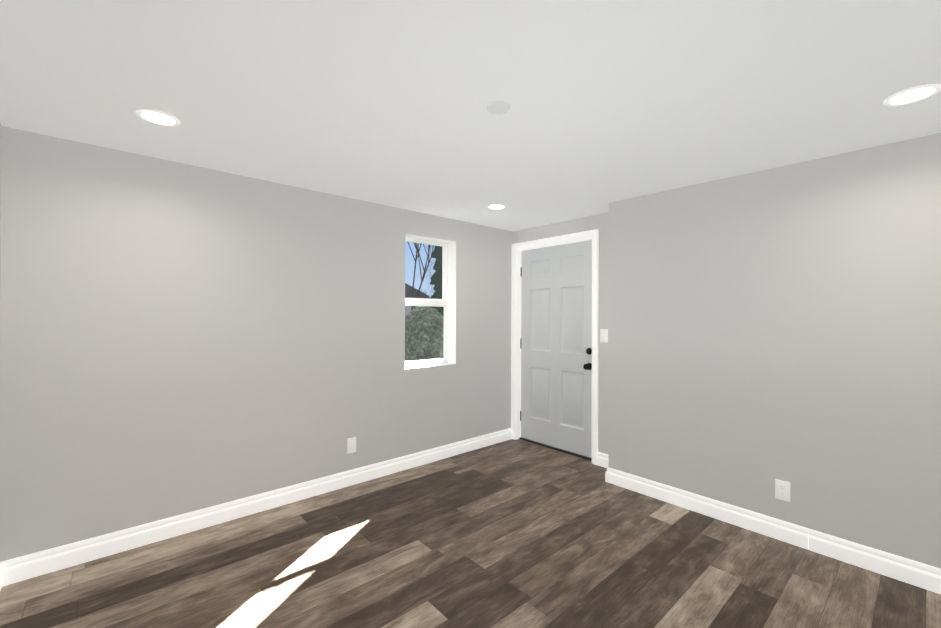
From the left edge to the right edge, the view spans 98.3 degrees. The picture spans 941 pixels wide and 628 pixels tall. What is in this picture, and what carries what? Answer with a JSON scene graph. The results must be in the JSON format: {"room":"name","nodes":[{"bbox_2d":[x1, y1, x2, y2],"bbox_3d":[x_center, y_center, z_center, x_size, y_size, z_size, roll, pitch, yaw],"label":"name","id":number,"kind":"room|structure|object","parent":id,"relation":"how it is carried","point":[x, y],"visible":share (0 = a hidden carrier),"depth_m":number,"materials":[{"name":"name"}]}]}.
{"room":"empty living room","nodes":[
{"label":"empty living room","id":0,"kind":"room"},
{"bbox_2d":[0,123,1,300],"bbox_3d":[-1.101,0.159,0.509,0.175,2.300,3.745,0,0,-42],"label":"wall","id":1,"kind":"structure","parent":0,"point":[0,197],"depth_m":1.96,"materials":[{"name":"grey paint"}]},
{"bbox_2d":[0,560,7,590],"bbox_3d":[-1.080,1.253,0.621,0.017,0.114,3.540,0,0,-42],"label":"baseboard","id":2,"kind":"structure","parent":1,"relation":"attached to","point":[4,564],"depth_m":1.97,"materials":[{"name":"white wood"}]},
{"bbox_2d":[0,126,512,561],"bbox_3d":[-0.971,0.175,3.241,3.990,2.300,0.175,0,0,-42],"label":"wall","id":3,"kind":"structure","parent":0,"point":[177,338],"depth_m":2.51,"materials":[{"name":"grey paint"}]},
{"bbox_2d":[8,428,511,584],"bbox_3d":[-0.916,1.268,3.160,3.629,0.114,0.017,0,0,-42],"label":"baseboard","id":4,"kind":"structure","parent":3,"relation":"attached to","point":[21,568],"depth_m":2.54,"materials":[{"name":"white wood"}]},
{"bbox_2d":[347,437,355,452],"bbox_3d":[-0.921,1.020,3.161,0.070,0.114,0.008,0,0,-42],"label":"electrical outlet","id":5,"kind":"object","parent":3,"relation":"attached to","point":[351,445],"visible":1,"depth_m":3.16,"materials":[{"name":"white plastic"}]},
{"bbox_2d":[405,237,447,366],"bbox_3d":[-0.445,-0.107,3.783,0.560,1.157,0.057,0,0,-42],"label":"window","id":6,"kind":"structure","parent":3,"relation":"in","point":[443,302],"depth_m":3.88,"materials":[{"name":"white plastic"}]},
{"bbox_2d":[0,439,940,627],"bbox_3d":[0.266,1.381,1.833,3.990,0.120,3.920,0,0,-42],"label":"floor","id":7,"kind":"structure","parent":0,"point":[513,533],"depth_m":2.10,"materials":[{"name":"brown wood"}]},
{"bbox_2d":[0,0,940,231],"bbox_3d":[0.274,-0.992,1.845,3.990,0.253,3.920,0,0,-42],"label":"ceiling","id":8,"kind":"structure","parent":0,"point":[384,102],"depth_m":1.63,"materials":[{"name":"white paint"}]},
{"bbox_2d":[136,109,179,126],"bbox_3d":[-1.442,-0.905,1.882,0.163,0.006,0.163,0,0,-42],"label":"recessed light","id":9,"kind":"object","parent":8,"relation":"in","point":[157,117],"visible":1,"depth_m":1.87,"materials":[{"name":"white plastic"}]},
{"bbox_2d":[487,204,505,209],"bbox_3d":[0.215,-0.891,3.389,0.163,0.006,0.163,0,0,-42],"label":"recessed light","id":10,"kind":"object","parent":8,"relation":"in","point":[495,206],"visible":1,"depth_m":3.37,"materials":[{"name":"white plastic"}]},
{"bbox_2d":[487,101,509,114],"bbox_3d":[0.121,-0.893,1.768,0.101,0.011,0.101,0,0,-42],"label":"cover plate","id":11,"kind":"object","parent":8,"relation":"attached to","point":[498,107],"visible":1,"depth_m":1.75,"materials":[{"name":"white paint"}]},
{"bbox_2d":[883,84,940,105],"bbox_3d":[1.792,-0.885,1.653,0.163,0.006,0.163,0,0,-42],"label":"recessed light","id":12,"kind":"object","parent":8,"relation":"in","point":[910,95],"visible":1,"depth_m":1.65,"materials":[{"name":"white plastic"}]},
{"bbox_2d":[513,212,608,459],"bbox_3d":[0.941,0.185,3.959,0.175,2.300,1.285,0,0,-42],"label":"wall","id":13,"kind":"structure","parent":0,"point":[600,222],"depth_m":3.59,"materials":[{"name":"grey paint"}]},
{"bbox_2d":[511,229,597,464],"bbox_3d":[0.849,0.293,4.047,0.191,2.086,1.032,0,0,-42],"label":"door frame","id":14,"kind":"structure","parent":13,"relation":"attached to","point":[518,248],"depth_m":4.19,"materials":[{"name":"white wood"}]},
{"bbox_2d":[519,437,591,460],"bbox_3d":[0.868,1.330,4.062,0.129,0.011,0.903,0,0,-42],"label":"door sill","id":15,"kind":"structure","parent":13,"relation":"attached to","point":[558,449],"depth_m":4.00,"materials":[{"name":"black"}]},
{"bbox_2d":[520,240,591,457],"bbox_3d":[0.831,0.320,4.036,0.114,2.004,0.907,0,0,-42],"label":"door","id":16,"kind":"structure","parent":13,"relation":"in","point":[556,346],"depth_m":4.02,"materials":[{"name":"grey paint"}]},
{"bbox_2d":[600,329,607,342],"bbox_3d":[1.167,0.191,3.562,0.012,0.115,0.070,0,0,-42],"label":"light switch","id":17,"kind":"object","parent":13,"relation":"attached to","point":[603,335],"visible":1,"depth_m":3.56,"materials":[{"name":"white plastic"}]},
{"bbox_2d":[608,133,940,568],"bbox_3d":[2.023,0.181,2.533,0.445,2.300,2.285,0,0,-42],"label":"wall","id":18,"kind":"structure","parent":0,"point":[767,327],"depth_m":2.36,"materials":[{"name":"grey paint"}]},
{"bbox_2d":[597,452,940,593],"bbox_3d":[1.863,1.274,2.558,0.286,0.114,2.539,0,0,-42],"label":"baseboard","id":19,"kind":"structure","parent":18,"relation":"attached to","point":[914,573],"depth_m":2.36,"materials":[{"name":"white wood"}]},
{"bbox_2d":[775,479,789,501],"bbox_3d":[1.836,1.038,2.394,0.008,0.114,0.070,0,0,-42],"label":"electrical outlet","id":20,"kind":"object","parent":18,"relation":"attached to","point":[782,490],"visible":1,"depth_m":2.39,"materials":[{"name":"white plastic"}]},
{"label":"outside","id":21,"kind":"structure","parent":0,"visible":0},
{"bbox_2d":[405,241,435,306],"bbox_3d":[-4.026,-7.554,27.149,50.000,22.000,0.001,0,0,-42],"label":"sky","id":22,"kind":"structure","parent":21,"point":[409,261],"depth_m":27.64,"materials":[{"name":"blue"}]},
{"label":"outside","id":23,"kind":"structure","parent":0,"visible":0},
{"bbox_2d":[405,283,428,315],"bbox_3d":[-5.017,-0.207,18.241,4.400,3.600,4.700,0,0,-42],"label":"house","id":24,"kind":"structure","parent":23,"point":[408,294],"depth_m":17.73,"materials":[{"name":"grey"}]},
{"bbox_2d":[408,242,433,310],"bbox_3d":[-2.008,-1.883,14.101,2.606,6.931,2.418,0,0,-42],"label":"bare tree","id":25,"kind":"object","parent":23,"point":[418,256],"depth_m":13.92,"materials":[{"name":"brown plant"}]},
{"bbox_2d":[405,306,443,360],"bbox_3d":[0.402,0.605,9.046,1.709,1.714,6.624,0,0,44],"label":"bush","id":26,"kind":"object","parent":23,"point":[436,349],"depth_m":7.16,"materials":[{"name":"green plant"}]},
{"bbox_2d":[429,246,443,314],"bbox_3d":[-0.898,-0.551,11.230,0.830,4.241,0.819,0,0,-42],"label":"evergreen","id":27,"kind":"object","parent":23,"point":[437,251],"depth_m":11.07,"materials":[{"name":"green plant"}]}
]}

